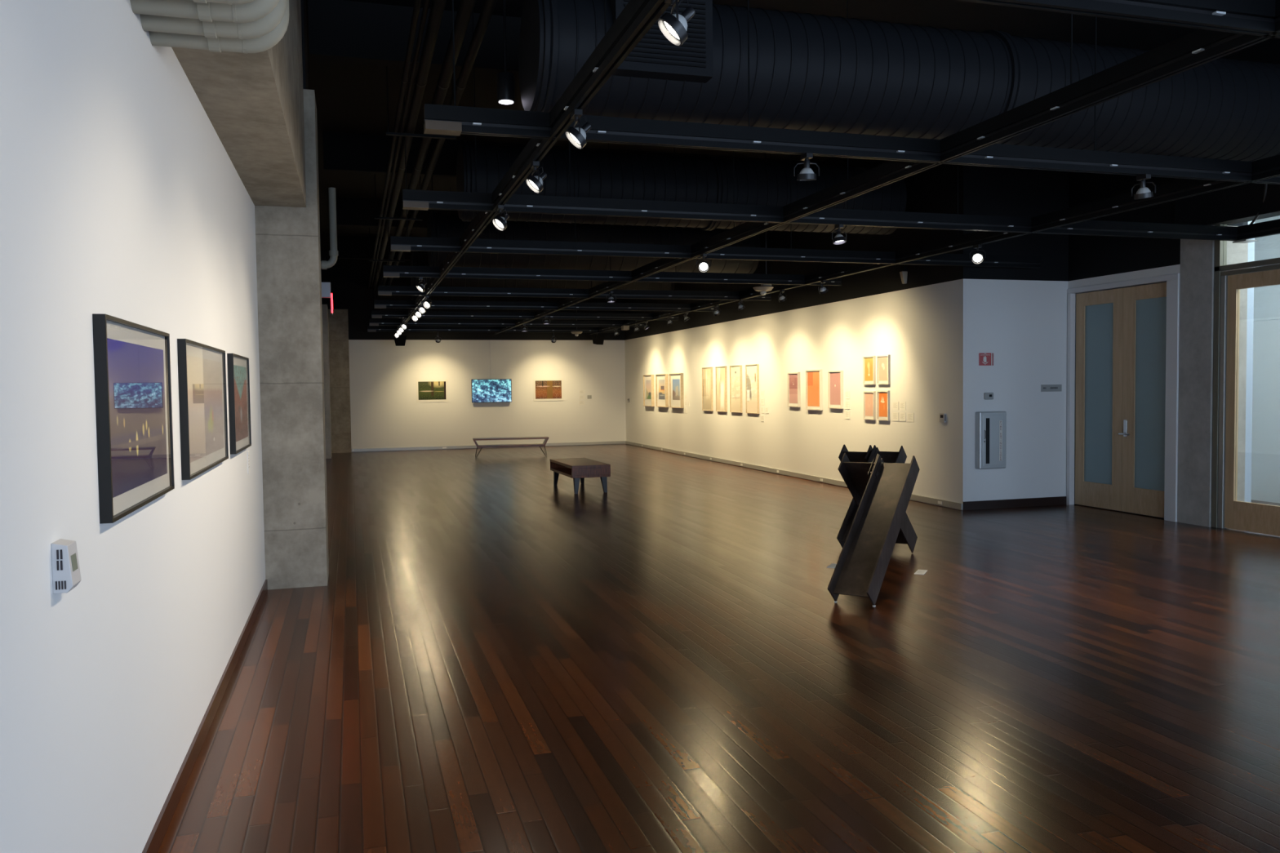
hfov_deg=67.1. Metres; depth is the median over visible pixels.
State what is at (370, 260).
hanger
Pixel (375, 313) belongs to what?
track
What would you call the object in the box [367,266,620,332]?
track
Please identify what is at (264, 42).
pipe
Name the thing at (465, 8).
conduit
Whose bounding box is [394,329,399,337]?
track spotlight
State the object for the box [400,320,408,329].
track spotlight
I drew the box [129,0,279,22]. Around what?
pipe
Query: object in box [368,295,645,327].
track
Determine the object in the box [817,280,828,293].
track spotlight
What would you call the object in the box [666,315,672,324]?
track spotlight
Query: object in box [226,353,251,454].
framed photograph
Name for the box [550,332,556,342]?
track spotlight
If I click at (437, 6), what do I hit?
conduit
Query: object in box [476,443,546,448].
shelf
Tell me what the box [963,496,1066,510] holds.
baseboard
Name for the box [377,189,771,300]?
track
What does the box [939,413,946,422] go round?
wall thermostat
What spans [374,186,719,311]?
track
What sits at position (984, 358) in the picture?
fire extinguisher sign
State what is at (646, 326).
track spotlight
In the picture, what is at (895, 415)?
label card
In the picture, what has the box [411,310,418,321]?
track spotlight
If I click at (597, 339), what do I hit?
speaker
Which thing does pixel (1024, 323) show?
wall
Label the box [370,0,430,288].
conduit
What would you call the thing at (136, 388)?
print
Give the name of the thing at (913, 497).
baseboard
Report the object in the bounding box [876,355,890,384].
framed print
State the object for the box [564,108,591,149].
track spotlight
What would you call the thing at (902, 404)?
label card
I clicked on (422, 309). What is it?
track spotlight
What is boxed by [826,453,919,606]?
sculpture
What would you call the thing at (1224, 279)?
trim
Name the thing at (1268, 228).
track
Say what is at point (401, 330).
track spotlight
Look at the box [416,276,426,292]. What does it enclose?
track spotlight
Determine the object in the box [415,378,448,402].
photograph
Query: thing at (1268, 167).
track
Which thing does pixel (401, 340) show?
speaker
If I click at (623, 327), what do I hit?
box
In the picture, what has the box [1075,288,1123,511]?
door
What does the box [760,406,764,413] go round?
label card
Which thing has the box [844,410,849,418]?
label card
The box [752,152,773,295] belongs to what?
ceiling sensor
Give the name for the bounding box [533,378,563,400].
photograph
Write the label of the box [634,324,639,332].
track spotlight
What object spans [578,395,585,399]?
label card
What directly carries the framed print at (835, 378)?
attached to the wall at (928, 332)
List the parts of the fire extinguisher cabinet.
door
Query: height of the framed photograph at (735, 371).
0.955 m
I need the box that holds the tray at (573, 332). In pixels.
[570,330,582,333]
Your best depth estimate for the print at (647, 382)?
25.34 m
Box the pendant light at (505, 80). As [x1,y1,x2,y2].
[496,0,515,104]
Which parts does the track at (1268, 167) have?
hanger rod, hanger rod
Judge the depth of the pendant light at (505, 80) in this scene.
7.72 m
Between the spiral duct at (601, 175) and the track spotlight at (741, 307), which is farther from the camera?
the track spotlight at (741, 307)
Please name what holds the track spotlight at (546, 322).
hanging from the track at (1198, 47)
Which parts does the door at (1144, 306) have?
lever handle, lock plate, rail, frosted pane, rail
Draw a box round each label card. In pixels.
[247,450,249,474]
[578,390,584,394]
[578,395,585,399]
[579,400,585,404]
[760,390,764,396]
[760,398,764,404]
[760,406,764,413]
[764,407,768,413]
[826,563,836,568]
[844,391,849,399]
[844,400,849,408]
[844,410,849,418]
[892,401,898,409]
[892,412,898,421]
[899,401,906,410]
[899,412,906,421]
[906,413,914,422]
[914,569,927,574]
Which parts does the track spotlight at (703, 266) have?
bulb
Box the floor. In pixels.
[157,444,1279,852]
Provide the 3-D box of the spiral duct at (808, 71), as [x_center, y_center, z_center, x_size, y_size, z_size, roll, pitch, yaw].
[2.845,-3.237,8.323,7.680,1.580,1.015,-1,2,-17]
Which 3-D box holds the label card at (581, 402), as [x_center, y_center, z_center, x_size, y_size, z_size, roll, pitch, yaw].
[-1.633,-0.669,27.264,0.165,0.120,0.007,-1,2,-17]
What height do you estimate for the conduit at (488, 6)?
0.091 m
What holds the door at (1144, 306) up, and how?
in the wall at (1171, 269)
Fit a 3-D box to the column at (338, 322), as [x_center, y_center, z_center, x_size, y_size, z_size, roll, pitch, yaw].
[-7.877,-1.184,25.293,0.525,3.750,0.130,-1,2,-17]
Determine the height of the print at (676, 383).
0.499 m
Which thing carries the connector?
attached to the track at (1268, 228)
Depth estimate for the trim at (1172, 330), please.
11.24 m
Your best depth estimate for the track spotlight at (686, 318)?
19.10 m
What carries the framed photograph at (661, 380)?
attached to the wall at (928, 332)
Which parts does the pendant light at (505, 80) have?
stem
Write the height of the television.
0.636 m
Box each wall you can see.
[0,0,265,852]
[320,249,626,452]
[624,156,977,510]
[976,165,1099,503]
[1067,264,1180,288]
[1068,171,1180,280]
[1099,220,1254,502]
[1251,215,1279,502]
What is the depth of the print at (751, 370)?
18.84 m
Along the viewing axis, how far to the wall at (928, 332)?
15.47 m
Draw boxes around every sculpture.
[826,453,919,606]
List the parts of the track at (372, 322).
rail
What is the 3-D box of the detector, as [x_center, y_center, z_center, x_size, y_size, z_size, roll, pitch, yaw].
[3.700,-2.125,13.558,0.088,0.240,0.088,-1,2,-17]
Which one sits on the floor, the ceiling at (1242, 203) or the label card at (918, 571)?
the label card at (918, 571)
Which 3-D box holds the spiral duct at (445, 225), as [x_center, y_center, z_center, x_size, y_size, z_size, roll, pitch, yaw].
[-0.763,-3.570,17.391,5.960,1.580,0.960,-1,2,-17]
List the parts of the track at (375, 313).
rail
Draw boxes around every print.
[106,337,167,497]
[417,381,445,399]
[645,379,650,399]
[658,379,664,399]
[672,378,679,399]
[702,368,711,409]
[716,367,724,410]
[746,364,756,412]
[786,372,800,407]
[805,369,822,410]
[827,370,843,408]
[862,355,875,384]
[862,391,875,420]
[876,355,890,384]
[876,390,889,421]
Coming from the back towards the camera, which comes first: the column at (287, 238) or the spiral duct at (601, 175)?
the spiral duct at (601, 175)
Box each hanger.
[368,226,404,262]
[374,173,422,220]
[386,66,456,139]
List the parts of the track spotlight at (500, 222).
bulb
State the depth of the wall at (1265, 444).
12.88 m
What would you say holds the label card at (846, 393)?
attached to the wall at (928, 332)
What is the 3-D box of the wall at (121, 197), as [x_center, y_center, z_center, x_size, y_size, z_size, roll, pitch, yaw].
[-1.153,0.046,0.916,0.250,3.160,14.610,-1,2,-17]
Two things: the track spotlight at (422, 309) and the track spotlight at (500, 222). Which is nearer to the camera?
the track spotlight at (500, 222)
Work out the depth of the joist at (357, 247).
23.03 m
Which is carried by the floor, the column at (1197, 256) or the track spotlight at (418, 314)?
the column at (1197, 256)
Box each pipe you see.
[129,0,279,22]
[139,0,286,39]
[148,0,289,53]
[192,0,255,4]
[320,187,338,269]
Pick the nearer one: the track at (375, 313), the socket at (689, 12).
the socket at (689, 12)
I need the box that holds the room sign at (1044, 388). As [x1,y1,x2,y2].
[1040,384,1062,391]
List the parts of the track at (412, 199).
hanger rod, rail, hanger rod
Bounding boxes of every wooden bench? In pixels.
[472,436,548,457]
[550,457,610,493]
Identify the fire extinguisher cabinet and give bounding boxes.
[975,411,1005,469]
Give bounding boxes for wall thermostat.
[51,538,81,593]
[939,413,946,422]
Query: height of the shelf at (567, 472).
0.040 m
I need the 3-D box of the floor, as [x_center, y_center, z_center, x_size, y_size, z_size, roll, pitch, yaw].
[2.860,1.169,11.866,14.200,0.100,33.600,-1,2,-17]
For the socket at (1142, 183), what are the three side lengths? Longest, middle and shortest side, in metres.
0.073 x 0.066 x 0.038 m
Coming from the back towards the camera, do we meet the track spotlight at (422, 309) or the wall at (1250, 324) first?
the track spotlight at (422, 309)
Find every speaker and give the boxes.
[393,335,406,346]
[591,332,604,344]
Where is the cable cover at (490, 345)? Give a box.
[489,345,490,377]
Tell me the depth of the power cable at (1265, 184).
9.92 m
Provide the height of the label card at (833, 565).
0.005 m
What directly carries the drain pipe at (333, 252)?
attached to the wall
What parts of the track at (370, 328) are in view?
rail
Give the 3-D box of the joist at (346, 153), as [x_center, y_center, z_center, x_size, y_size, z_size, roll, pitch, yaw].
[-0.768,-4.005,14.867,7.810,0.520,0.180,-1,2,-17]
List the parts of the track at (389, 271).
hanger rod, rail, hanger rod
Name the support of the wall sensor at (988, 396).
attached to the wall at (1024, 323)
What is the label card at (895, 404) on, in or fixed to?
attached to the wall at (928, 332)
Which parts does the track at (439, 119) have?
hanger rod, hanger rod, rail, hanger rod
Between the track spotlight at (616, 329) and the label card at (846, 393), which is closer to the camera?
the label card at (846, 393)
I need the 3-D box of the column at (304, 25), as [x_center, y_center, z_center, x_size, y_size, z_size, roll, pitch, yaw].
[-3.167,-3.368,8.121,0.669,1.170,0.590,-1,2,-17]
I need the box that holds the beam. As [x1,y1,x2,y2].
[171,0,306,207]
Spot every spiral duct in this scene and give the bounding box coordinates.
[426,212,760,273]
[456,141,906,235]
[519,0,1279,161]
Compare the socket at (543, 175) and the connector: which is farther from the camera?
the connector
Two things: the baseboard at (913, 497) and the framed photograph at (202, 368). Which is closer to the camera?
the framed photograph at (202, 368)
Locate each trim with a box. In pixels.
[1066,273,1180,522]
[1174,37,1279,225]
[1211,223,1279,528]
[1217,275,1227,528]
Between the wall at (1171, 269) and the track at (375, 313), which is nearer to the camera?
the wall at (1171, 269)
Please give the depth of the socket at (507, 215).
7.72 m
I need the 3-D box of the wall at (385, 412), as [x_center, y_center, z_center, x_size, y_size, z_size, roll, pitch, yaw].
[-4.440,-2.052,26.480,8.710,5.300,0.200,-1,2,-17]
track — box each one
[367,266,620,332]
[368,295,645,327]
[371,239,679,319]
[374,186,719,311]
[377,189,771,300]
[382,135,841,285]
[390,94,1041,267]
[395,0,671,333]
[402,0,1239,240]
[423,0,1279,184]
[494,0,1279,333]
[589,153,1279,334]
[958,0,1279,38]
[1236,218,1279,239]
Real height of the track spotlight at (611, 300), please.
0.166 m
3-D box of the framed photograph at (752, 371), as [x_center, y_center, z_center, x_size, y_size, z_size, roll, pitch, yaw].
[2.190,-0.732,18.826,0.040,0.955,0.570,-1,2,-17]
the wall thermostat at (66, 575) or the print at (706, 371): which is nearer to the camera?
the wall thermostat at (66, 575)
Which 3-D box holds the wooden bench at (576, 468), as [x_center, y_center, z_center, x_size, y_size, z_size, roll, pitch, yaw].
[-0.988,0.789,15.658,0.610,0.440,1.580,-1,3,-18]
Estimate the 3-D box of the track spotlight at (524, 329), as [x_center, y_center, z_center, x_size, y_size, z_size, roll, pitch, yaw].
[-2.644,-2.259,22.099,0.124,0.166,0.124,0,3,24]
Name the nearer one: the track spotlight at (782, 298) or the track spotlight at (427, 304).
the track spotlight at (782, 298)
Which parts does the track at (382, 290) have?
hanger rod, rail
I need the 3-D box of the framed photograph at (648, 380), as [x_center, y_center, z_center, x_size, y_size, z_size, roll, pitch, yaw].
[0.227,-0.945,25.333,0.075,0.825,0.730,-1,2,-17]
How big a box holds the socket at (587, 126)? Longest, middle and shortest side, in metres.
0.073 x 0.066 x 0.038 m
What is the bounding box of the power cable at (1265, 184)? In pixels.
[1249,183,1267,224]
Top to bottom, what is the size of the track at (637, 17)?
2.190 m
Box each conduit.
[368,0,421,288]
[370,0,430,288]
[372,0,446,289]
[380,0,475,285]
[386,0,497,285]
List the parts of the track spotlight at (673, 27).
bulb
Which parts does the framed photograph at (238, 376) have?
glass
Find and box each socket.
[500,209,509,220]
[535,166,546,180]
[577,115,591,133]
[675,0,695,22]
[804,160,809,168]
[1139,180,1146,187]
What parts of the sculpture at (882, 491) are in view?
joint plate, joint plate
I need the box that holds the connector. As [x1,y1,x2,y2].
[1232,239,1257,243]
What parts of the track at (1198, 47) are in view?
hanger rod, hanger rod, hanger rod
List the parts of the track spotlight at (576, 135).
bulb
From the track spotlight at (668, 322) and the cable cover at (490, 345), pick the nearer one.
the track spotlight at (668, 322)
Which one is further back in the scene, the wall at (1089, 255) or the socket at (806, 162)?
the wall at (1089, 255)
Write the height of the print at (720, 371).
0.911 m
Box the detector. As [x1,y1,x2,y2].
[899,266,907,284]
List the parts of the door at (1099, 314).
rail, rail, frosted pane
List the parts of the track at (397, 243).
hanger rod, hanger rod, rail, hanger rod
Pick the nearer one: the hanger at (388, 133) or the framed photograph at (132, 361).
the framed photograph at (132, 361)
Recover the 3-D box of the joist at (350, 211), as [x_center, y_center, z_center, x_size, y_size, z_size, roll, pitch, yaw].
[-2.141,-4.180,19.462,7.810,0.520,0.180,-1,2,-17]
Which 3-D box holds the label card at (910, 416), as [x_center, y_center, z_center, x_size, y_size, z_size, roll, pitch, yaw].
[3.796,-0.129,13.543,0.007,0.125,0.165,-1,2,-17]
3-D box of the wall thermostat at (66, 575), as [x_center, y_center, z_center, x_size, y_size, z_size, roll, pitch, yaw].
[-1.442,0.349,2.428,0.045,0.126,0.082,-1,2,-17]
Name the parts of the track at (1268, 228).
rail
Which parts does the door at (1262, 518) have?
rail, rail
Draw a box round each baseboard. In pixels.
[142,579,267,852]
[351,440,625,452]
[625,440,962,509]
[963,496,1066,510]
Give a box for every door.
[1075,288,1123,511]
[1118,282,1166,518]
[1224,269,1279,536]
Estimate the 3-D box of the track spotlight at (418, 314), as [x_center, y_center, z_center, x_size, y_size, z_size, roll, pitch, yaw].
[-3.891,-2.013,16.992,0.132,0.200,0.138,-1,2,-17]
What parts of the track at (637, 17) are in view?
hanger rod, hanger rod, hanger rod, hanger rod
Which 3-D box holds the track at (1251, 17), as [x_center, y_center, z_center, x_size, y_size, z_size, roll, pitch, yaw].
[3.570,-2.772,4.304,8.570,2.190,0.067,-1,2,-17]
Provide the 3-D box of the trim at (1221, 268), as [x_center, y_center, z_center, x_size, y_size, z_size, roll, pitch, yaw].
[6.759,-0.511,9.463,0.100,3.360,2.590,-1,2,-17]
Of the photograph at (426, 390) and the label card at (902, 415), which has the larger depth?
the photograph at (426, 390)
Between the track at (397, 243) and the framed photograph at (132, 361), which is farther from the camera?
the track at (397, 243)
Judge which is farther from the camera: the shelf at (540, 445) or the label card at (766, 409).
the shelf at (540, 445)
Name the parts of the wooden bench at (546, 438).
seat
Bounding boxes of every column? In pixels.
[254,88,328,589]
[300,0,308,88]
[328,309,351,453]
[1177,226,1248,527]
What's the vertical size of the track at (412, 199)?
2.194 m
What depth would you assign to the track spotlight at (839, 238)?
8.81 m
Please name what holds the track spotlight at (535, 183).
hanging from the track at (637, 17)
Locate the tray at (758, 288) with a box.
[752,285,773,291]
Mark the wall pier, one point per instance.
(324, 307)
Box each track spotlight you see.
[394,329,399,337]
[398,323,404,333]
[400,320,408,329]
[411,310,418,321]
[414,306,422,317]
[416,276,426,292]
[418,301,426,313]
[422,295,431,308]
[435,331,441,342]
[492,204,509,231]
[520,324,528,331]
[525,160,546,193]
[543,315,550,324]
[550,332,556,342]
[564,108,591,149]
[605,291,616,302]
[614,328,618,336]
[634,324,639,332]
[643,321,649,329]
[657,0,695,46]
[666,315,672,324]
[683,311,689,321]
[696,253,711,272]
[712,305,720,315]
[737,299,745,311]
[777,289,786,302]
[793,152,819,180]
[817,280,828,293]
[831,224,846,244]
[969,244,986,264]
[1131,173,1155,199]
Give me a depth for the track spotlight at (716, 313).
17.52 m
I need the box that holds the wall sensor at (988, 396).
[984,392,993,399]
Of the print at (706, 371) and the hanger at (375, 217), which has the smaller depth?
the hanger at (375, 217)
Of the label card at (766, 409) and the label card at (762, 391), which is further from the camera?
the label card at (762, 391)
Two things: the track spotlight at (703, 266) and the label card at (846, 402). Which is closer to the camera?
the track spotlight at (703, 266)
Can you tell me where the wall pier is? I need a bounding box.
[321,304,332,458]
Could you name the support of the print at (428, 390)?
attached to the photograph at (426, 390)
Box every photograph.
[92,313,174,524]
[177,338,228,479]
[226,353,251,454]
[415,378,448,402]
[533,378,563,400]
[643,374,654,406]
[655,373,668,407]
[669,373,684,408]
[702,367,713,411]
[715,365,727,412]
[729,364,742,413]
[745,364,759,413]
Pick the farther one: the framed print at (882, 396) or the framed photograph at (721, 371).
the framed photograph at (721, 371)
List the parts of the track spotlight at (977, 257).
bulb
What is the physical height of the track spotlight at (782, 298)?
0.188 m
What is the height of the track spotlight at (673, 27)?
0.195 m
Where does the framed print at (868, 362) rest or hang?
attached to the wall at (928, 332)
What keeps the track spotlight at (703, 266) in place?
hanging from the track at (1198, 47)
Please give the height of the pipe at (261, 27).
1.590 m
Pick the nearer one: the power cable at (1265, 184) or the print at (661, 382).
the power cable at (1265, 184)
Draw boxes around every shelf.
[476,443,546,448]
[550,467,610,478]
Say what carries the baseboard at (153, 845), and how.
attached to the wall at (121, 197)
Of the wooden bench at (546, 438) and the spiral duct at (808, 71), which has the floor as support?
the wooden bench at (546, 438)
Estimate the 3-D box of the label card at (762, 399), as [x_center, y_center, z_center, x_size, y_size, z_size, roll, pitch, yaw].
[2.336,-0.474,18.415,0.007,0.120,0.150,-1,2,-17]
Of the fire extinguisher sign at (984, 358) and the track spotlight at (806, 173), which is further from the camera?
the fire extinguisher sign at (984, 358)
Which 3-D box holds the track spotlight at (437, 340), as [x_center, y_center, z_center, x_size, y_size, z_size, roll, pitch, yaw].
[-5.156,-2.276,24.644,0.127,0.283,0.124,0,3,25]
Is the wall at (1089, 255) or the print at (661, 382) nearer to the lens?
the wall at (1089, 255)
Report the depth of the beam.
5.59 m
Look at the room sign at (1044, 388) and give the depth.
12.75 m
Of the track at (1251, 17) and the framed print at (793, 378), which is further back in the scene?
the framed print at (793, 378)
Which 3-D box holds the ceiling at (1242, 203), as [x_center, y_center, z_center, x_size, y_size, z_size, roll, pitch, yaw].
[8.340,-2.940,3.885,0.260,1.960,14.880,-1,2,-17]
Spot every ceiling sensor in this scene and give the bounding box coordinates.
[570,310,582,336]
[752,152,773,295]
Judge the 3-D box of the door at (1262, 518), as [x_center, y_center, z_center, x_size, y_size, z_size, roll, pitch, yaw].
[6.614,-0.242,10.010,0.050,2.758,1.200,-1,2,-17]
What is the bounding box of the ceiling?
[306,0,1200,249]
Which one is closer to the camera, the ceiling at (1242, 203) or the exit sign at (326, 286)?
the ceiling at (1242, 203)
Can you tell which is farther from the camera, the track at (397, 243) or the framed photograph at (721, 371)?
the framed photograph at (721, 371)
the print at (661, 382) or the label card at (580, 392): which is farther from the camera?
the label card at (580, 392)
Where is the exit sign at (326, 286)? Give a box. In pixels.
[321,282,333,315]
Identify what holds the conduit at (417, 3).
hanging from the hanger
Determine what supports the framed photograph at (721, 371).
attached to the wall at (928, 332)
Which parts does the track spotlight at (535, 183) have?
bulb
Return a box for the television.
[471,378,511,402]
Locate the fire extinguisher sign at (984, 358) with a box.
[978,352,993,365]
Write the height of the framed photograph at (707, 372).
0.955 m
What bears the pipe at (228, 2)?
attached to the beam
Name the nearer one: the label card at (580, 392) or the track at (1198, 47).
the track at (1198, 47)
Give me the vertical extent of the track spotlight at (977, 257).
0.200 m
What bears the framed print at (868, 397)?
attached to the wall at (928, 332)
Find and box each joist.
[322,131,822,177]
[336,196,457,229]
[337,235,427,260]
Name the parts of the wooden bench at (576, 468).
leg, panel, leg, seat, leg, panel, leg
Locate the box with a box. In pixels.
[621,325,629,329]
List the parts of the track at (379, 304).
rail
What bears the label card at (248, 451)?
attached to the wall at (121, 197)
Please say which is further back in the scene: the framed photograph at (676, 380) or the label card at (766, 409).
the framed photograph at (676, 380)
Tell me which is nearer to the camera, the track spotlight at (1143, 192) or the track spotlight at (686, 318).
the track spotlight at (1143, 192)
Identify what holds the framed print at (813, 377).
attached to the wall at (928, 332)
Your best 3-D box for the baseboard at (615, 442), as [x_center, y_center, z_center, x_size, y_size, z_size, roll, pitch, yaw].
[-4.007,0.542,26.593,7.540,0.080,0.022,-1,2,-17]

